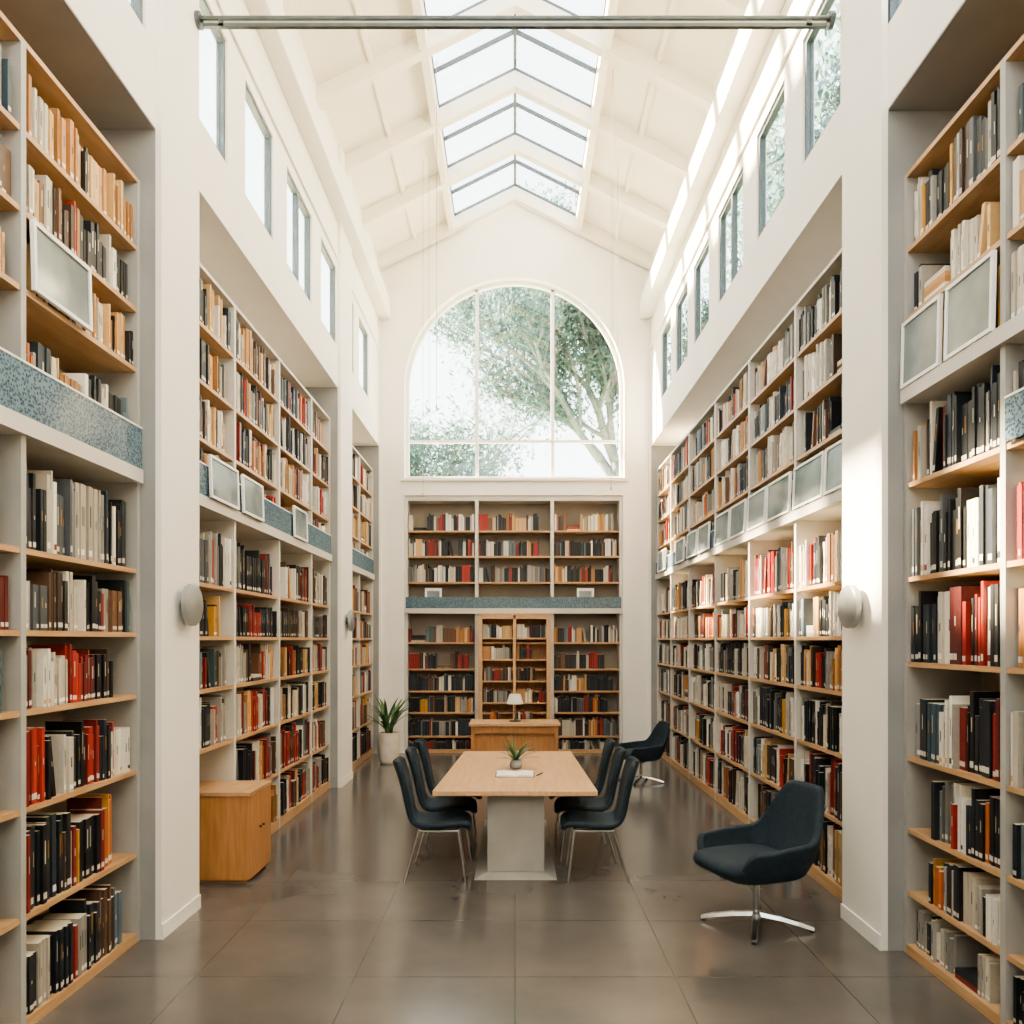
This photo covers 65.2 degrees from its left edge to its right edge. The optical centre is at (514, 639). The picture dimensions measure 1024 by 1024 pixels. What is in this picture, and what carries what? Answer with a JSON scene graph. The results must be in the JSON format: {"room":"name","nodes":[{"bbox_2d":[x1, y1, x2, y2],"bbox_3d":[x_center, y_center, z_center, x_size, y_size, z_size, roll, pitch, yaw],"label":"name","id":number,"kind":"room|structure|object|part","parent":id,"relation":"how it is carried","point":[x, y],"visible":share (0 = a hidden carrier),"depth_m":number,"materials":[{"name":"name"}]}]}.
{"room":"library","nodes":[
{"label":"library","id":0,"kind":"room"},
{"bbox_2d":[0,0,381,939],"bbox_3d":[-2.730,-2.360,6.075,0.740,8.720,16.150,0,0,0],"label":"wall","id":1,"kind":"structure","parent":0,"point":[137,83],"depth_m":5.75,"materials":[{"name":"paint"}]},
{"bbox_2d":[127,0,142,24],"bbox_3d":[-2.450,-4.480,4.825,0.060,1.040,0.750,0,0,0],"label":"window","id":2,"kind":"structure","parent":1,"relation":"in","point":[138,4],"depth_m":5.16,"materials":[{"name":"clear glass"}]},
{"bbox_2d":[180,584,202,625],"bbox_3d":[-2.312,-0.250,5.680,0.095,0.300,0.300,0,0,0],"label":"wall sconce","id":3,"kind":"object","parent":1,"relation":"attached to","point":[191,602],"visible":1,"depth_m":5.62,"materials":[{"name":"grey metal"}]},
{"bbox_2d":[199,0,224,160],"bbox_3d":[-2.450,-4.480,6.290,0.060,1.040,0.780,0,0,0],"label":"window","id":4,"kind":"structure","parent":1,"relation":"in","point":[203,7],"depth_m":6.64,"materials":[{"name":"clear glass"}]},
{"bbox_2d":[161,771,352,939],"bbox_3d":[-2.354,1.950,6.075,0.012,0.100,16.150,0,0,0],"label":"baseboard","id":5,"kind":"structure","parent":1,"relation":"attached to","point":[189,909],"depth_m":5.67,"materials":[{"name":"paint"}]},
{"bbox_2d":[245,83,270,236],"bbox_3d":[-2.450,-4.480,7.535,0.060,1.040,0.830,0,0,0],"label":"window","id":6,"kind":"structure","parent":1,"relation":"in","point":[249,100],"depth_m":7.91,"materials":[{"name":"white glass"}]},
{"bbox_2d":[287,170,309,300],"bbox_3d":[-2.450,-4.480,8.935,0.060,1.040,1.030,0,0,0],"label":"window","id":7,"kind":"structure","parent":1,"relation":"in","point":[297,203],"depth_m":8.94,"materials":[{"name":"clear glass"}]},
{"bbox_2d":[216,0,390,349],"bbox_3d":[-2.300,-5.620,6.075,0.200,1.000,16.150,0,0,0],"label":"crown molding","id":8,"kind":"structure","parent":1,"relation":"attached to","point":[280,46],"depth_m":9.05,"materials":[{"name":"paint"}]},
{"bbox_2d":[321,240,334,341],"bbox_3d":[-2.450,-4.480,10.325,0.060,1.040,0.850,0,0,0],"label":"window","id":9,"kind":"structure","parent":1,"relation":"in","point":[323,249],"depth_m":10.71,"materials":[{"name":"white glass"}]},
{"bbox_2d":[346,610,354,630],"bbox_3d":[-2.312,-0.270,11.200,0.095,0.300,0.300,0,0,0],"label":"wall sconce","id":10,"kind":"object","parent":1,"relation":"attached to","point":[350,620],"visible":1,"depth_m":11.14,"materials":[{"name":"grey metal"}]},
{"bbox_2d":[352,304,352,371],"bbox_3d":[-2.450,-4.480,11.535,0.060,1.040,0.830,0,0,0],"label":"window","id":11,"kind":"structure","parent":1,"relation":"in","point":[352,304],"depth_m":11.91,"materials":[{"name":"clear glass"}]},
{"bbox_2d":[359,319,366,394],"bbox_3d":[-2.450,-4.480,12.700,0.060,1.040,0.800,0,0,0],"label":"window","id":12,"kind":"structure","parent":1,"relation":"in","point":[361,327],"depth_m":13.06,"materials":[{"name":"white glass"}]},
{"bbox_2d":[194,10,835,30],"bbox_3d":[0.000,-4.600,5.940,4.720,0.118,0.118,0,0,0],"label":"track rail","id":13,"kind":"object","parent":1,"relation":"attached to","point":[202,22],"visible":1,"depth_m":5.93,"materials":[{"name":"grey metal"}]},
{"bbox_2d":[36,753,993,1023],"bbox_3d":[0.000,2.060,6.300,6.600,0.120,17.200,0,0,0],"label":"floor","id":14,"kind":"structure","parent":0,"point":[330,930],"depth_m":5.24,"materials":[{"name":"tile"}]},
{"bbox_2d":[0,10,142,1023],"bbox_3d":[-2.732,-0.700,3.470,0.523,5.400,3.732,0,0,0],"label":"bookcase","id":15,"kind":"object","parent":14,"relation":"on","point":[24,317],"visible":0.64,"depth_m":4.43,"materials":[{"name":"grey paint"}]},
{"bbox_2d":[30,219,92,331],"bbox_3d":[-2.484,-1.986,4.400,0.032,0.368,0.560,0,0,0],"label":"display panel","id":16,"kind":"object","parent":15,"relation":"attached to","point":[58,276],"visible":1,"depth_m":4.37,"materials":[{"name":"white glass"}]},
{"bbox_2d":[0,44,132,1014],"bbox_3d":[-2.644,-0.533,3.467,0.285,4.944,3.622,0,0,0],"label":"books","id":17,"kind":"object","parent":15,"relation":"in","point":[65,517],"visible":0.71,"depth_m":4.56,"materials":[{"name":"multicoloured paper"}]},
{"bbox_2d":[0,347,142,468],"bbox_3d":[-2.484,-1.272,3.485,0.016,0.280,3.670,0,0,0],"label":"panel","id":18,"kind":"object","parent":15,"relation":"on","point":[27,390],"visible":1,"depth_m":4.40,"materials":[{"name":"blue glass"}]},
{"bbox_2d":[199,781,271,882],"bbox_3d":[-2.475,1.625,6.832,0.650,0.750,0.575,0,0,0],"label":"base cabinet","id":19,"kind":"object","parent":14,"relation":"on","point":[235,816],"visible":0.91,"depth_m":6.56,"materials":[{"name":"brown wood"}]},
{"bbox_2d":[199,261,331,834],"bbox_3d":[-2.732,-0.700,8.405,0.523,5.400,4.842,0,0,0],"label":"bookcase","id":20,"kind":"object","parent":14,"relation":"on","point":[217,762],"visible":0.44,"depth_m":8.09,"materials":[{"name":"paint"}]},
{"bbox_2d":[199,278,328,821],"bbox_3d":[-2.645,-0.523,8.402,0.288,4.845,4.733,0,0,0],"label":"books","id":21,"kind":"object","parent":20,"relation":"in","point":[256,754],"visible":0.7,"depth_m":8.03,"materials":[{"name":"multicoloured paper"}]},
{"bbox_2d":[199,460,330,553],"bbox_3d":[-2.489,-1.282,8.410,0.016,0.260,4.780,0,0,0],"label":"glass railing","id":22,"kind":"object","parent":20,"relation":"on","point":[275,516],"visible":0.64,"depth_m":8.44,"materials":[{"name":"blue glass"}]},
{"bbox_2d":[208,454,239,509],"bbox_3d":[-2.458,-1.326,6.775,0.034,0.348,0.650,0,0,0],"label":"display panel","id":23,"kind":"object","parent":22,"relation":"attached to","point":[223,478],"visible":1,"depth_m":6.74,"materials":[{"name":"white glass"}]},
{"bbox_2d":[241,474,264,521],"bbox_3d":[-2.458,-1.326,7.510,0.034,0.348,0.580,0,0,0],"label":"display panel","id":24,"kind":"object","parent":22,"relation":"attached to","point":[252,492],"visible":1,"depth_m":7.48,"materials":[{"name":"white glass"}]},
{"bbox_2d":[293,505,307,541],"bbox_3d":[-2.458,-1.326,9.175,0.034,0.348,0.550,0,0,0],"label":"display panel","id":25,"kind":"object","parent":22,"relation":"attached to","point":[300,520],"visible":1,"depth_m":9.15,"materials":[{"name":"white glass"}]},
{"bbox_2d":[352,445,374,769],"bbox_3d":[-2.732,-0.700,12.850,0.523,5.400,2.492,0,0,0],"label":"bookcase","id":26,"kind":"object","parent":14,"relation":"on","point":[362,579],"visible":0.14,"depth_m":13.24,"materials":[{"name":"paint"}]},
{"bbox_2d":[352,454,370,760],"bbox_3d":[-2.643,-0.511,12.844,0.293,4.821,2.378,0,0,0],"label":"books","id":27,"kind":"object","parent":26,"relation":"in","point":[365,528],"visible":0.3,"depth_m":13.29,"materials":[{"name":"multicoloured paper"}]},
{"bbox_2d":[352,548,373,573],"bbox_3d":[-2.489,-1.282,12.850,0.016,0.260,2.400,0,0,0],"label":"glass railing","id":28,"kind":"object","parent":26,"relation":"on","point":[359,559],"visible":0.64,"depth_m":13.04,"materials":[{"name":"blue glass"}]},
{"bbox_2d":[360,690,411,763],"bbox_3d":[-2.045,1.387,13.029,1.018,1.227,1.078,0,0,-45],"label":"potted plant","id":29,"kind":"object","parent":14,"relation":"on","point":[388,740],"visible":0.98,"depth_m":12.88,"materials":[{"name":"green plant"}]},
{"bbox_3d":[-2.050,1.750,13.000,0.360,0.500,0.360,0,0,0],"label":"pot","id":30,"kind":"part","parent":29,"relation":"part of","materials":[{"name":"ceramic"}]},
{"bbox_2d":[393,756,471,883],"bbox_3d":[-0.699,1.502,6.777,0.668,1.002,0.490,0,0,-4],"label":"chair","id":31,"kind":"object","parent":14,"relation":"on","point":[440,821],"visible":1,"depth_m":6.60,"materials":[{"name":"blue fabric"}]},
{"bbox_2d":[405,746,476,861],"bbox_3d":[-0.684,1.502,7.417,0.668,1.002,0.490,0,0,-3],"label":"chair","id":32,"kind":"object","parent":14,"relation":"on","point":[464,803],"visible":0.97,"depth_m":7.24,"materials":[{"name":"blue fabric"}]},
{"bbox_2d":[415,738,481,843],"bbox_3d":[-0.669,1.502,8.057,0.668,1.002,0.490,0,0,-3],"label":"chair","id":33,"kind":"object","parent":14,"relation":"on","point":[421,744],"visible":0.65,"depth_m":7.86,"materials":[{"name":"blue fabric"}]},
{"bbox_2d":[404,496,622,752],"bbox_3d":[-0.025,-0.279,14.340,3.866,4.558,0.420,0,0,0],"label":"bookcase","id":34,"kind":"object","parent":14,"relation":"on","point":[418,620],"visible":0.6,"depth_m":14.54,"materials":[{"name":"paint"}]},
{"bbox_2d":[425,588,441,596],"bbox_3d":[-1.450,-0.741,14.210,0.300,0.359,0.030,0,0,0],"label":"framed card","id":35,"kind":"object","parent":34,"relation":"in","point":[429,592],"visible":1,"depth_m":14.20,"materials":[{"name":"white paper"}]},
{"bbox_2d":[409,513,616,748],"bbox_3d":[-0.037,-0.160,14.326,3.702,4.199,0.286,0,0,0],"label":"books","id":36,"kind":"object","parent":34,"relation":"in","point":[464,573],"visible":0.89,"depth_m":14.21,"materials":[{"name":"multicoloured paper"}]},
{"bbox_2d":[406,597,620,607],"bbox_3d":[-0.025,-0.660,14.150,3.810,0.200,0.010,0,0,0],"label":"glass railing","id":37,"kind":"object","parent":34,"relation":"on","point":[411,602],"visible":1,"depth_m":14.14,"materials":[{"name":"teal glass"}]},
{"bbox_2d":[577,588,593,596],"bbox_3d":[1.250,-0.741,14.210,0.300,0.359,0.030,0,0,0],"label":"framed card","id":38,"kind":"object","parent":34,"relation":"in","point":[581,592],"visible":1,"depth_m":14.19,"materials":[{"name":"white paper"}]},
{"bbox_2d":[478,613,550,718],"bbox_3d":[-0.010,0.765,14.258,1.270,2.470,0.485,0,0,0],"label":"bookcase","id":39,"kind":"object","parent":14,"relation":"on","point":[492,627],"visible":0.8,"depth_m":14.14,"materials":[{"name":"brown wood"}]},
{"bbox_2d":[432,751,597,879],"bbox_3d":[0.000,1.625,7.815,1.370,0.749,2.370,0,0,0],"label":"table","id":40,"kind":"object","parent":14,"relation":"on","point":[515,844],"visible":0.95,"depth_m":6.80,"materials":[{"name":"brown wood"}]},
{"bbox_3d":[0.005,1.984,7.780,0.690,0.029,2.240,0,0,0],"label":"plate","id":41,"kind":"part","parent":40,"relation":"part of","materials":[{"name":"paint"}]},
{"bbox_2d":[495,770,542,776],"bbox_3d":[0.042,1.239,7.420,0.444,0.020,0.280,0,0,0],"label":"open notebook","id":42,"kind":"object","parent":40,"relation":"on","point":[503,773],"visible":1,"depth_m":7.37,"materials":[{"name":"paper"}]},
{"bbox_2d":[499,733,540,768],"bbox_3d":[0.045,1.073,7.771,0.436,0.352,0.461,0,0,-24],"label":"potted plant","id":43,"kind":"object","parent":40,"relation":"on","point":[515,763],"visible":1,"depth_m":7.75,"materials":[{"name":"green plant"}]},
{"bbox_2d":[469,719,560,750],"bbox_3d":[-0.005,1.625,12.275,1.370,0.750,0.650,0,0,0],"label":"writing desk","id":44,"kind":"object","parent":14,"relation":"on","point":[486,734],"visible":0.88,"depth_m":12.05,"materials":[{"name":"brown wood"}]},
{"bbox_2d":[507,694,522,721],"bbox_3d":[0.000,1.039,12.300,0.260,0.420,0.260,0,0,0],"label":"desk lamp","id":45,"kind":"object","parent":44,"relation":"on","point":[514,699],"visible":1,"depth_m":12.22,"materials":[{"name":"white fabric"}]},
{"bbox_3d":[0.000,0.904,12.300,0.260,0.150,0.260,0,0,0],"label":"lamp shade","id":46,"kind":"part","parent":45,"relation":"part of","materials":[{"name":"white fabric"}]},
{"bbox_2d":[549,738,615,843],"bbox_3d":[0.679,1.502,8.057,0.668,1.002,0.490,0,0,4],"label":"chair","id":47,"kind":"object","parent":14,"relation":"on","point":[609,744],"visible":0.59,"depth_m":7.86,"materials":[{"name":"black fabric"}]},
{"bbox_2d":[554,746,626,861],"bbox_3d":[0.699,1.502,7.418,0.668,1.002,0.490,0,0,3],"label":"chair","id":48,"kind":"object","parent":14,"relation":"on","point":[564,803],"visible":0.96,"depth_m":7.24,"materials":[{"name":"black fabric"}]},
{"bbox_2d":[560,756,639,883],"bbox_3d":[0.719,1.502,6.779,0.668,1.002,0.490,0,0,2],"label":"chair","id":49,"kind":"object","parent":14,"relation":"on","point":[573,819],"visible":1,"depth_m":6.61,"materials":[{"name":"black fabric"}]},
{"bbox_2d":[618,721,669,784],"bbox_3d":[1.799,1.581,11.305,0.762,0.839,0.617,0,0,-15],"label":"lounge chair","id":50,"kind":"object","parent":14,"relation":"on","point":[652,748],"visible":0.78,"depth_m":11.23,"materials":[{"name":"blue fabric"}]},
{"bbox_2d":[625,748,633,757],"bbox_3d":[1.705,1.595,11.280,0.568,0.096,0.490,0,0,-15],"label":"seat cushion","id":51,"kind":"object","parent":50,"relation":"on","point":[630,751],"depth_m":11.04,"materials":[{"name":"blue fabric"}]},
{"bbox_2d":[655,248,841,900],"bbox_3d":[2.732,-0.700,9.935,0.523,5.400,8.322,0,0,0],"label":"bookcase","id":52,"kind":"object","parent":14,"relation":"on","point":[822,516],"visible":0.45,"depth_m":8.53,"materials":[{"name":"paint"}]},
{"bbox_2d":[656,530,713,573],"bbox_3d":[2.479,-1.262,12.000,0.016,0.220,4.100,0,0,0],"label":"glass railing","id":53,"kind":"object","parent":52,"relation":"on","point":[670,561],"visible":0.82,"depth_m":12.41,"materials":[{"name":"blue glass"}]},
{"bbox_2d":[657,548,666,572],"bbox_3d":[2.451,-1.326,13.350,0.037,0.348,0.700,0,0,0],"label":"display panel","id":54,"kind":"object","parent":53,"relation":"attached to","point":[662,555],"visible":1,"depth_m":13.32,"materials":[{"name":"grey glass"}]},
{"bbox_2d":[675,537,684,563],"bbox_3d":[2.451,-1.326,11.900,0.037,0.348,0.600,0,0,0],"label":"display panel","id":55,"kind":"object","parent":53,"relation":"attached to","point":[679,544],"visible":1,"depth_m":11.88,"materials":[{"name":"grey glass"}]},
{"bbox_2d":[686,529,697,558],"bbox_3d":[2.451,-1.326,11.100,0.037,0.348,0.600,0,0,0],"label":"display panel","id":56,"kind":"object","parent":53,"relation":"attached to","point":[692,537],"visible":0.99,"depth_m":11.08,"materials":[{"name":"grey glass"}]},
{"bbox_2d":[697,521,710,553],"bbox_3d":[2.451,-1.326,10.400,0.037,0.348,0.600,0,0,0],"label":"display panel","id":57,"kind":"object","parent":53,"relation":"attached to","point":[703,542],"visible":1,"depth_m":10.37,"materials":[{"name":"grey glass"}]},
{"bbox_2d":[714,509,729,546],"bbox_3d":[2.477,-1.336,9.575,0.037,0.368,0.650,0,0,0],"label":"display panel","id":58,"kind":"object","parent":52,"relation":"attached to","point":[721,527],"visible":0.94,"depth_m":9.56,"materials":[{"name":"grey glass"}]},
{"bbox_2d":[729,499,746,539],"bbox_3d":[2.477,-1.336,8.900,0.037,0.368,0.600,0,0,0],"label":"display panel","id":59,"kind":"object","parent":52,"relation":"attached to","point":[737,523],"visible":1,"depth_m":8.88,"materials":[{"name":"grey glass"}]},
{"bbox_2d":[659,269,841,886],"bbox_3d":[2.644,-0.522,9.928,0.284,4.843,8.204,0,0,0],"label":"books","id":60,"kind":"object","parent":52,"relation":"in","point":[821,557],"visible":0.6,"depth_m":8.05,"materials":[{"name":"multicoloured paper"}]},
{"bbox_2d":[746,486,766,531],"bbox_3d":[2.477,-1.336,8.200,0.037,0.368,0.600,0,0,0],"label":"display panel","id":61,"kind":"object","parent":52,"relation":"attached to","point":[756,505],"visible":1,"depth_m":8.18,"materials":[{"name":"grey glass"}]},
{"bbox_2d":[766,471,791,522],"bbox_3d":[2.477,-1.336,7.525,0.037,0.368,0.650,0,0,0],"label":"display panel","id":62,"kind":"object","parent":52,"relation":"attached to","point":[778,500],"visible":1,"depth_m":7.49,"materials":[{"name":"grey glass"}]},
{"bbox_2d":[792,451,824,509],"bbox_3d":[2.477,-1.336,6.760,0.037,0.368,0.680,0,0,0],"label":"display panel","id":63,"kind":"object","parent":52,"relation":"attached to","point":[808,477],"visible":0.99,"depth_m":6.74,"materials":[{"name":"grey glass"}]},
{"bbox_2d":[823,439,841,495],"bbox_3d":[2.477,-1.336,6.090,0.037,0.368,0.580,0,0,0],"label":"display panel","id":64,"kind":"object","parent":52,"relation":"attached to","point":[833,454],"visible":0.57,"depth_m":6.22,"materials":[{"name":"grey glass"}]},
{"bbox_2d":[693,780,824,944],"bbox_3d":[1.711,1.512,5.608,0.886,0.975,0.718,0,0,-20],"label":"lounge chair","id":65,"kind":"object","parent":14,"relation":"on","point":[783,844],"visible":1,"depth_m":5.58,"materials":[{"name":"blue fabric"}]},
{"bbox_2d":[693,844,778,877],"bbox_3d":[1.605,1.529,5.569,0.660,0.112,0.570,0,0,-20],"label":"seat cushion","id":66,"kind":"object","parent":65,"relation":"on","point":[725,860],"depth_m":5.48,"materials":[{"name":"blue fabric"}]},
{"bbox_2d":[900,34,1023,1023],"bbox_3d":[2.732,-0.700,3.375,0.523,5.400,3.542,0,0,0],"label":"bookcase","id":67,"kind":"object","parent":14,"relation":"on","point":[1003,346],"visible":0.56,"depth_m":4.50,"materials":[{"name":"grey paint"}]},
{"bbox_2d":[900,293,942,389],"bbox_3d":[2.479,-1.811,4.890,0.032,0.418,0.460,0,0,0],"label":"display panel","id":68,"kind":"object","parent":67,"relation":"attached to","point":[921,334],"visible":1,"depth_m":4.87,"materials":[{"name":"grey glass"}]},
{"bbox_2d":[911,83,1023,1023],"bbox_3d":[2.645,-0.479,3.367,0.290,4.836,3.422,0,0,0],"label":"books","id":69,"kind":"object","parent":67,"relation":"in","point":[960,625],"visible":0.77,"depth_m":4.49,"materials":[{"name":"multicoloured paper"}]},
{"bbox_2d":[943,250,996,360],"bbox_3d":[2.479,-1.811,4.370,0.032,0.418,0.460,0,0,0],"label":"display panel","id":70,"kind":"object","parent":67,"relation":"attached to","point":[970,300],"visible":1,"depth_m":4.35,"materials":[{"name":"grey glass"}]},
{"bbox_2d":[1004,387,1023,441],"bbox_3d":[2.484,-1.117,2.850,0.016,0.230,2.400,0,0,0],"label":"decorative panel","id":71,"kind":"object","parent":67,"relation":"attached to","point":[1014,401],"visible":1,"depth_m":3.97,"materials":[{"name":"teal glass"}]},
{"bbox_2d":[382,203,647,752],"bbox_3d":[0.000,-2.958,14.475,6.200,9.915,0.650,0,0,0],"label":"wall","id":72,"kind":"structure","parent":0,"point":[513,239],"depth_m":14.15,"materials":[{"name":"paint"}]},
{"bbox_2d":[400,273,627,480],"bbox_3d":[-0.010,-4.640,14.125,4.020,3.660,0.050,0,0,0],"label":"trim","id":73,"kind":"structure","parent":72,"relation":"attached to","point":[592,307],"depth_m":14.12,"materials":[{"name":"paint"}]},
{"bbox_2d":[406,281,622,477],"bbox_3d":[-0.010,-4.630,14.310,3.880,3.540,0.080,0,0,0],"label":"window","id":74,"kind":"structure","parent":72,"relation":"in","point":[476,291],"depth_m":14.27,"materials":[{"name":"white metal"}]},
{"bbox_2d":[283,0,746,270],"bbox_3d":[0.000,-7.210,6.075,4.798,1.420,16.150,0,0,0],"label":"ceiling beams","id":75,"kind":"structure","parent":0,"point":[427,43],"depth_m":11.12,"materials":[{"name":"white wood"}]},
{"bbox_2d":[428,0,601,215],"bbox_3d":[0.000,-7.720,6.225,2.120,0.600,16.450,0,0,0],"label":"frame","id":76,"kind":"structure","parent":75,"relation":"attached to","point":[514,32],"depth_m":11.88,"materials":[{"name":"metal"}]},
{"bbox_2d":[436,59,436,408],"bbox_3d":[-1.000,-5.175,10.200,0.024,4.450,0.024,0,0,0],"label":"hanging cable","id":77,"kind":"object","parent":76,"relation":"hanging from","point":[436,59],"visible":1,"depth_m":10.20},
{"bbox_2d":[617,165,617,449],"bbox_3d":[1.540,-4.990,12.000,0.024,4.280,0.024,0,0,0],"label":"hanging cable","id":78,"kind":"object","parent":75,"relation":"hanging from","point":[617,165],"visible":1,"depth_m":12.00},
{"bbox_2d":[297,0,732,254],"bbox_3d":[0.000,-7.027,6.250,5.500,0.965,16.500,0,0,0],"label":"ceiling","id":79,"kind":"structure","parent":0,"point":[356,121],"depth_m":10.63,"materials":[{"name":"paint"}]},
{"bbox_2d":[648,0,1023,950],"bbox_3d":[2.730,-2.360,6.075,0.740,8.720,16.150,0,0,0],"label":"wall","id":80,"kind":"structure","parent":0,"point":[903,80],"depth_m":5.50,"materials":[{"name":"paint"}]},
{"bbox_2d":[663,319,670,394],"bbox_3d":[2.450,-4.480,12.700,0.060,1.040,0.800,0,0,0],"label":"window","id":81,"kind":"structure","parent":80,"relation":"in","point":[668,327],"depth_m":13.06,"materials":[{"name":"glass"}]},
{"bbox_2d":[677,284,687,371],"bbox_3d":[2.450,-4.480,11.535,0.060,1.040,0.830,0,0,0],"label":"window","id":82,"kind":"structure","parent":80,"relation":"in","point":[685,293],"depth_m":11.91,"materials":[{"name":"metal"}]},
{"bbox_2d":[695,240,708,341],"bbox_3d":[2.450,-4.480,10.325,0.060,1.040,0.850,0,0,0],"label":"window","id":83,"kind":"structure","parent":80,"relation":"in","point":[706,249],"depth_m":10.71,"materials":[{"name":"grey metal"}]},
{"bbox_2d":[639,0,813,349],"bbox_3d":[2.300,-5.620,6.075,0.200,1.000,16.150,0,0,0],"label":"crown molding","id":84,"kind":"structure","parent":80,"relation":"attached to","point":[749,46],"depth_m":9.07,"materials":[{"name":"paint"}]},
{"bbox_2d":[720,170,742,300],"bbox_3d":[2.450,-4.480,8.935,0.060,1.040,1.030,0,0,0],"label":"window","id":85,"kind":"structure","parent":80,"relation":"in","point":[732,203],"depth_m":8.94,"materials":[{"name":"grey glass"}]},
{"bbox_2d":[759,83,784,236],"bbox_3d":[2.450,-4.480,7.535,0.060,1.040,0.830,0,0,0],"label":"window","id":86,"kind":"structure","parent":80,"relation":"in","point":[778,104],"depth_m":7.91,"materials":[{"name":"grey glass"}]},
{"bbox_2d":[805,0,839,160],"bbox_3d":[2.450,-4.480,6.290,0.060,1.040,0.780,0,0,0],"label":"window","id":87,"kind":"structure","parent":80,"relation":"in","point":[827,4],"depth_m":6.64,"materials":[{"name":"grey metal"}]},
{"bbox_2d":[838,585,862,627],"bbox_3d":[2.312,-0.230,5.480,0.095,0.300,0.300,0,0,0],"label":"wall sconce","id":88,"kind":"object","parent":80,"relation":"attached to","point":[850,605],"visible":1,"depth_m":5.42,"materials":[{"name":"grey metal"}]},
{"bbox_2d":[841,903,881,950],"bbox_3d":[2.354,1.950,6.075,0.012,0.100,16.150,0,0,0],"label":"baseboard","id":89,"kind":"structure","parent":80,"relation":"attached to","point":[875,938],"depth_m":5.41,"materials":[{"name":"paint"}]},
{"bbox_2d":[888,0,902,23],"bbox_3d":[2.450,-4.480,4.825,0.060,1.040,0.750,0,0,0],"label":"window","id":90,"kind":"structure","parent":80,"relation":"in","point":[893,5],"depth_m":5.16,"materials":[{"name":"clear glass"}]},
{"label":"outside","id":91,"kind":"structure","parent":0,"visible":0},
{"bbox_3d":[0.000,2.215,25.000,120.000,0.170,130.000,0,0,0],"label":"ground","id":92,"kind":"structure","parent":91,"visible":0},
{"bbox_2d":[410,383,560,475],"bbox_3d":[-3.949,-3.876,30.069,11.610,11.787,6.760,0,0,-15],"label":"tree","id":93,"kind":"object","parent":92,"relation":"on","point":[492,464],"visible":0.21,"depth_m":29.41,"materials":[{"name":"green plant"}]},
{"bbox_2d":[421,179,727,475],"bbox_3d":[1.390,-5.641,21.898,9.184,15.305,7.999,0,0,-23],"label":"tree","id":94,"kind":"object","parent":92,"relation":"on","point":[531,334],"visible":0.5,"depth_m":21.12,"materials":[{"name":"green plant"}]},
{"bbox_2d":[701,0,901,312],"bbox_3d":[7.368,-5.486,13.005,8.068,14.997,14.338,0,0,-7],"label":"tree","id":95,"kind":"object","parent":92,"relation":"on","point":[775,185],"visible":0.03,"depth_m":14.04,"materials":[{"name":"green plant"}]},
{"bbox_2d":[814,0,900,116],"bbox_3d":[6.344,-5.206,7.291,7.814,14.440,10.234,0,0,3],"label":"tree","id":96,"kind":"object","parent":92,"relation":"on","point":[817,109],"visible":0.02,"depth_m":11.31,"materials":[{"name":"green plant"}]}
]}

